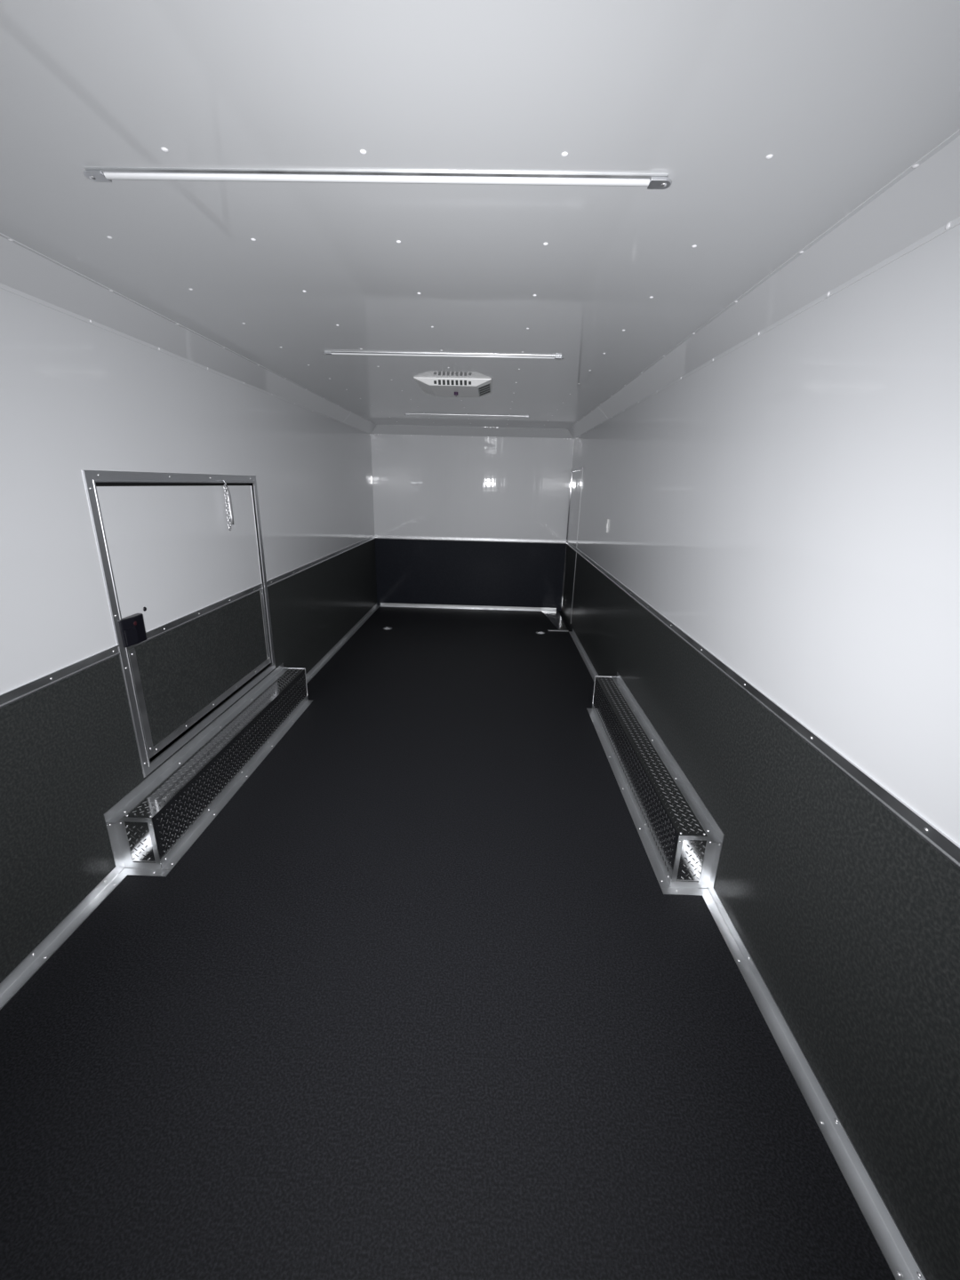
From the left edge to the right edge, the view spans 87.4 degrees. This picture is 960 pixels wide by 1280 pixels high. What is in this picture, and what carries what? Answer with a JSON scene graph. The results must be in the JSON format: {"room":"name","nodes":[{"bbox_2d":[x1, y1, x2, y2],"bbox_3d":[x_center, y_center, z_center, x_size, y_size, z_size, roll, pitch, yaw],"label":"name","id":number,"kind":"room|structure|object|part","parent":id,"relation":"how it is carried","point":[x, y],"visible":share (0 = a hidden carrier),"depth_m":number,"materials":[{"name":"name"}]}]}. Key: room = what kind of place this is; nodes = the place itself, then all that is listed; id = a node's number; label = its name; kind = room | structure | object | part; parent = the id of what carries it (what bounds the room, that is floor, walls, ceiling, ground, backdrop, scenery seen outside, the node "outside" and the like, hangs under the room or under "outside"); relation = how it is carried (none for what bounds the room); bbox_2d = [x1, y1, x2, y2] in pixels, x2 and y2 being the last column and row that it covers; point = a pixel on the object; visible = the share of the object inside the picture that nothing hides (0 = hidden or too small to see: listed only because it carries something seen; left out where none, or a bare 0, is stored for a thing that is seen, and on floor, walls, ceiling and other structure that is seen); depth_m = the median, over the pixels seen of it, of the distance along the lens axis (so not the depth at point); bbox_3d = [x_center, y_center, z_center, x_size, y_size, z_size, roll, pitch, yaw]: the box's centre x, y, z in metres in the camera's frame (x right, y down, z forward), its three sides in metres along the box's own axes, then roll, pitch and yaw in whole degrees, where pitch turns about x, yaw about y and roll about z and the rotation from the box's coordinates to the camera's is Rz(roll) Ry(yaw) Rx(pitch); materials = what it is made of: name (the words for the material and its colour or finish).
{"room":"cargo space","nodes":[
{"label":"cargo space","id":0,"kind":"room"},
{"bbox_2d":[0,288,376,983],"bbox_3d":[-1.451,-0.309,2.436,0.050,2.175,7.954,2,17,1],"label":"wall","id":1,"kind":"structure","parent":0,"point":[76,396],"depth_m":1.85,"materials":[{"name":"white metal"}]},
{"bbox_2d":[0,644,119,708],"bbox_3d":[-1.489,0.551,0.351,0.007,0.040,3.461,2,17,1],"label":"trim","id":2,"kind":"structure","parent":1,"relation":"attached to","point":[7,698],"depth_m":1.71,"materials":[{"name":"silver metal"}]},
{"bbox_2d":[0,866,127,1009],"bbox_3d":[-1.496,1.412,0.494,0.040,0.040,3.223,2,17,1],"label":"baseboard","id":3,"kind":"structure","parent":1,"relation":"attached to","point":[19,977],"depth_m":1.74,"materials":[{"name":"silver metal"}]},
{"bbox_2d":[0,232,264,386],"bbox_3d":[-1.390,-0.838,0.655,0.108,0.104,4.870,2,17,1],"label":"trim","id":4,"kind":"structure","parent":1,"relation":"attached to","point":[25,272],"depth_m":1.83,"materials":[{"name":"white metal"}]},
{"bbox_2d":[81,470,275,777],"bbox_3d":[-1.426,-0.209,2.642,0.073,1.266,1.367,2,17,1],"label":"door","id":5,"kind":"structure","parent":1,"relation":"in","point":[186,596],"depth_m":2.40,"materials":[{"name":"silver metal"}]},
{"bbox_2d":[124,628,138,645],"bbox_3d":[-1.416,-0.015,2.040,0.004,0.060,0.051,6,18,15],"label":"door latch","id":6,"kind":"object","parent":5,"relation":"on","point":[131,635],"depth_m":2.04,"materials":[{"name":"black plastic"}]},
{"bbox_3d":[-1.452,0.278,2.155,0.003,0.505,0.038,2,17,1],"label":"panel trim","id":7,"kind":"part","parent":5,"relation":"part of","materials":[{"name":"silver metal"}]},
{"bbox_3d":[-1.426,-0.164,2.655,0.007,0.040,1.255,2,17,1],"label":"panel rail","id":8,"kind":"part","parent":5,"relation":"part of","materials":[{"name":"silver metal"}]},
{"bbox_3d":[-1.450,0.374,2.823,0.038,0.043,1.367,2,17,1],"label":"frame sill","id":9,"kind":"part","parent":5,"relation":"part of","materials":[{"name":"silver metal"}]},
{"bbox_3d":[-1.440,0.321,2.805,0.003,0.038,1.179,2,17,1],"label":"panel trim","id":10,"kind":"part","parent":5,"relation":"part of","materials":[{"name":"silver metal"}]},
{"bbox_2d":[221,480,233,530],"bbox_3d":[-1.381,-0.741,2.764,0.026,0.270,0.068,2,17,1],"label":"chain","id":11,"kind":"object","parent":5,"relation":"hanging from","point":[229,513],"visible":1,"depth_m":2.76,"materials":[{"name":"silver metal"}]},
{"bbox_3d":[-1.418,-0.082,3.317,0.003,0.505,0.038,2,17,1],"label":"panel trim","id":12,"kind":"part","parent":5,"relation":"part of","materials":[{"name":"silver metal"}]},
{"bbox_2d":[249,368,351,423],"bbox_3d":[-1.296,-1.845,3.901,0.108,0.104,1.930,2,17,1],"label":"trim","id":13,"kind":"structure","parent":1,"relation":"attached to","point":[268,381],"depth_m":3.58,"materials":[{"name":"white metal"}]},
{"bbox_2d":[266,535,375,586],"bbox_3d":[-1.360,-0.829,4.797,0.007,0.040,3.119,2,17,1],"label":"trim","id":14,"kind":"structure","parent":1,"relation":"attached to","point":[278,579],"depth_m":4.14,"materials":[{"name":"silver metal"}]},
{"bbox_2d":[305,603,380,683],"bbox_3d":[-1.362,-0.023,5.118,0.040,0.040,2.993,2,17,1],"label":"baseboard","id":15,"kind":"structure","parent":1,"relation":"attached to","point":[326,658],"depth_m":4.88,"materials":[{"name":"silver metal"}]},
{"bbox_2d":[343,412,376,434],"bbox_3d":[-1.253,-2.302,5.373,0.108,0.104,1.153,2,17,1],"label":"trim","id":16,"kind":"structure","parent":1,"relation":"attached to","point":[354,420],"depth_m":5.27,"materials":[{"name":"white metal"}]},
{"bbox_2d":[0,606,895,1279],"bbox_3d":[-0.252,0.783,2.766,2.500,0.050,8.004,2,17,1],"label":"floor","id":17,"kind":"structure","parent":0,"point":[426,997],"depth_m":1.45,"materials":[{"name":"black rubber"}]},
{"bbox_2d":[104,663,312,876],"bbox_3d":[-1.345,0.561,2.824,0.198,0.288,1.739,2,17,1],"label":"box","id":18,"kind":"object","parent":17,"relation":"on","point":[151,828],"visible":1,"depth_m":2.38,"materials":[{"name":"grey metal"}]},
{"bbox_3d":[-1.448,0.830,2.020,0.040,0.248,0.040,2,17,1],"label":"trim","id":19,"kind":"part","parent":18,"relation":"part of","materials":[{"name":"silver metal"}]},
{"bbox_3d":[-1.390,0.825,2.039,0.154,0.248,0.005,2,17,1],"label":"panel","id":20,"kind":"part","parent":18,"relation":"part of","materials":[{"name":"grey metal"}]},
{"bbox_3d":[-1.368,0.811,2.030,0.117,0.215,0.002,2,17,1],"label":"corner trim","id":21,"kind":"part","parent":18,"relation":"part of","materials":[{"name":"silver metal"}]},
{"bbox_3d":[-1.370,0.936,2.050,0.194,0.032,0.038,2,17,1],"label":"floor trim","id":22,"kind":"part","parent":18,"relation":"part of","materials":[{"name":"silver metal"}]},
{"bbox_3d":[-1.421,0.441,2.787,0.040,0.040,1.736,2,17,1],"label":"wall trim","id":23,"kind":"part","parent":18,"relation":"part of","materials":[{"name":"silver metal"}]},
{"bbox_3d":[-1.363,0.456,2.811,0.154,0.005,1.690,2,17,1],"label":"panel","id":24,"kind":"part","parent":18,"relation":"part of","materials":[{"name":"grey metal"}]},
{"bbox_3d":[-1.287,0.576,2.846,0.005,0.248,1.696,2,17,1],"label":"panel","id":25,"kind":"part","parent":18,"relation":"part of","materials":[{"name":"grey metal"}]},
{"bbox_3d":[-1.269,0.677,2.875,0.040,0.040,1.699,2,17,1],"label":"floor trim","id":26,"kind":"part","parent":18,"relation":"part of","materials":[{"name":"silver metal"}]},
{"bbox_2d":[541,610,568,631],"bbox_3d":[0.888,-0.235,6.037,0.228,0.006,0.905,2,17,1],"label":"plate","id":27,"kind":"object","parent":17,"relation":"on","point":[555,617],"visible":1,"depth_m":6.05,"materials":[{"name":"silver metal"}]},
{"bbox_2d":[586,672,724,895],"bbox_3d":[0.858,0.621,2.796,0.193,0.293,1.747,2,17,1],"label":"box","id":28,"kind":"object","parent":17,"relation":"on","point":[682,841],"visible":1,"depth_m":2.32,"materials":[{"name":"grey metal"}]},
{"bbox_3d":[0.778,0.735,2.852,0.040,0.040,1.707,2,17,1],"label":"floor trim","id":29,"kind":"part","parent":28,"relation":"part of","materials":[{"name":"silver metal"}]},
{"bbox_3d":[0.802,0.633,2.821,0.005,0.252,1.704,2,17,1],"label":"panel","id":30,"kind":"part","parent":28,"relation":"part of","materials":[{"name":"grey metal"}]},
{"bbox_3d":[0.881,0.515,2.782,0.149,0.005,1.698,2,17,1],"label":"panel","id":31,"kind":"part","parent":28,"relation":"part of","materials":[{"name":"grey metal"}]},
{"bbox_3d":[0.937,0.503,2.756,0.040,0.040,1.744,2,17,1],"label":"wall trim","id":32,"kind":"part","parent":28,"relation":"part of","materials":[{"name":"silver metal"}]},
{"bbox_3d":[0.829,0.999,2.019,0.190,0.032,0.038,2,17,1],"label":"floor trim","id":33,"kind":"part","parent":28,"relation":"part of","materials":[{"name":"silver metal"}]},
{"bbox_3d":[0.834,0.872,1.999,0.112,0.220,0.002,2,17,1],"label":"corner trim","id":34,"kind":"part","parent":28,"relation":"part of","materials":[{"name":"silver metal"}]},
{"bbox_3d":[0.855,0.887,2.007,0.149,0.252,0.005,2,17,1],"label":"panel","id":35,"kind":"part","parent":28,"relation":"part of","materials":[{"name":"grey metal"}]},
{"bbox_3d":[0.910,0.896,1.986,0.040,0.253,0.040,2,17,1],"label":"trim","id":36,"kind":"part","parent":28,"relation":"part of","materials":[{"name":"silver metal"}]},
{"bbox_2d":[370,435,574,610],"bbox_3d":[-0.116,-1.457,6.233,2.400,2.175,0.050,2,17,1],"label":"wall","id":37,"kind":"structure","parent":0,"point":[423,486],"depth_m":6.19,"materials":[{"name":"white"}]},
{"bbox_2d":[380,602,556,611],"bbox_3d":[-0.156,-0.425,6.507,2.289,0.040,0.040,2,17,1],"label":"baseboard","id":38,"kind":"structure","parent":37,"relation":"attached to","point":[387,604],"depth_m":6.52,"materials":[{"name":"silver metal"}]},
{"bbox_2d":[375,535,566,543],"bbox_3d":[-0.122,-1.255,6.266,2.398,0.040,0.007,2,17,1],"label":"trim","id":39,"kind":"structure","parent":37,"relation":"attached to","point":[376,536],"depth_m":6.26,"materials":[{"name":"silver metal"}]},
{"bbox_2d":[370,424,574,439],"bbox_3d":[-0.094,-2.421,5.850,2.396,0.105,0.108,2,17,1],"label":"trim","id":40,"kind":"structure","parent":37,"relation":"attached to","point":[380,429],"depth_m":5.86,"materials":[{"name":"white metal"}]},
{"bbox_2d":[0,0,959,429],"bbox_3d":[-0.200,-1.339,2.106,2.500,0.054,8.004,2,17,1],"label":"ceiling","id":41,"kind":"structure","parent":0,"point":[769,123],"depth_m":1.01,"materials":[{"name":"white"}]},
{"bbox_2d":[83,167,671,189],"bbox_3d":[-0.226,-0.988,1.076,1.260,0.014,0.034,2,17,1],"label":"recessed light","id":42,"kind":"object","parent":41,"relation":"in","point":[100,174],"visible":1,"depth_m":1.07,"materials":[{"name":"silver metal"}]},
{"bbox_2d":[322,351,563,359],"bbox_3d":[-0.189,-1.447,2.554,1.227,0.014,0.034,2,17,1],"label":"recessed light","id":43,"kind":"object","parent":41,"relation":"in","point":[532,356],"visible":1,"depth_m":2.54,"materials":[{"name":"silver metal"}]},
{"bbox_2d":[413,376,491,397],"bbox_3d":[-0.165,-1.670,3.362,0.486,0.066,0.500,2,17,1],"label":"air conditioner","id":44,"kind":"object","parent":41,"relation":"attached to","point":[436,387],"visible":1,"depth_m":3.20,"materials":[{"name":"white plastic"}]},
{"bbox_2d":[433,379,471,385],"bbox_3d":[-0.172,-1.608,3.135,0.232,0.025,0.020,2,17,1],"label":"grille","id":45,"kind":"object","parent":44,"relation":"attached to","point":[436,382],"depth_m":3.13,"materials":[{"name":"grey plastic"}]},
{"bbox_2d":[404,413,529,417],"bbox_3d":[-0.122,-2.145,4.806,1.200,0.014,0.034,2,17,1],"label":"recessed light","id":46,"kind":"object","parent":41,"relation":"in","point":[405,413],"visible":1,"depth_m":4.79,"materials":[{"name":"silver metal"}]},
{"bbox_2d":[561,336,959,1279],"bbox_3d":[0.998,-0.234,2.388,0.050,2.175,7.954,2,17,1],"label":"wall","id":47,"kind":"structure","parent":0,"point":[848,917],"depth_m":1.54,"materials":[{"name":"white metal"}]},
{"bbox_2d":[560,466,583,623],"bbox_3d":[1.061,-1.109,5.854,0.012,1.700,0.806,2,17,1],"label":"door","id":48,"kind":"structure","parent":47,"relation":"in","point":[576,476],"depth_m":5.82,"materials":[{"name":"grey metal"}]},
{"bbox_2d":[568,628,598,681],"bbox_3d":[0.984,0.187,4.628,0.040,0.040,2.020,2,17,1],"label":"baseboard","id":49,"kind":"structure","parent":47,"relation":"attached to","point":[580,647],"depth_m":4.79,"materials":[{"name":"silver metal"}]},
{"bbox_2d":[567,407,607,439],"bbox_3d":[1.028,-2.128,4.994,0.108,0.104,1.853,2,17,1],"label":"trim","id":50,"kind":"structure","parent":47,"relation":"attached to","point":[596,417],"depth_m":4.74,"materials":[{"name":"white metal"}]},
{"bbox_2d":[605,519,608,532],"bbox_3d":[1.018,-0.915,4.023,0.013,0.105,0.030,2,17,1],"label":"wall switch","id":51,"kind":"object","parent":47,"relation":"attached to","point":[607,519],"visible":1,"depth_m":4.01,"materials":[{"name":"white plastic"}]},
{"bbox_2d":[596,306,751,420],"bbox_3d":[0.969,-1.497,2.959,0.108,0.104,2.410,2,17,1],"label":"trim","id":52,"kind":"structure","parent":47,"relation":"attached to","point":[724,332],"depth_m":2.34,"materials":[{"name":"white metal"}]},
{"bbox_2d":[566,541,959,869],"bbox_3d":[0.965,-0.041,2.446,0.007,0.040,7.947,2,17,1],"label":"trim","id":53,"kind":"structure","parent":47,"relation":"attached to","point":[946,846],"depth_m":1.35,"materials":[{"name":"silver metal"}]},
{"bbox_2d":[702,888,926,1279],"bbox_3d":[0.863,1.482,0.454,0.040,0.040,3.236,2,17,1],"label":"baseboard","id":54,"kind":"structure","parent":47,"relation":"attached to","point":[898,1255],"depth_m":1.29,"materials":[{"name":"silver metal"}]},
{"bbox_2d":[707,224,959,845],"bbox_3d":[0.922,0.023,0.208,0.001,1.166,3.635,2,17,1],"label":"wall panel","id":55,"kind":"object","parent":47,"relation":"attached to","point":[837,599],"depth_m":1.24,"materials":[{"name":"white metal"}]},
{"bbox_2d":[727,128,959,340],"bbox_3d":[0.884,-0.593,0.047,0.108,0.104,3.690,2,17,1],"label":"trim","id":56,"kind":"structure","parent":47,"relation":"attached to","point":[922,203],"depth_m":1.19,"materials":[{"name":"white metal"}]}
]}

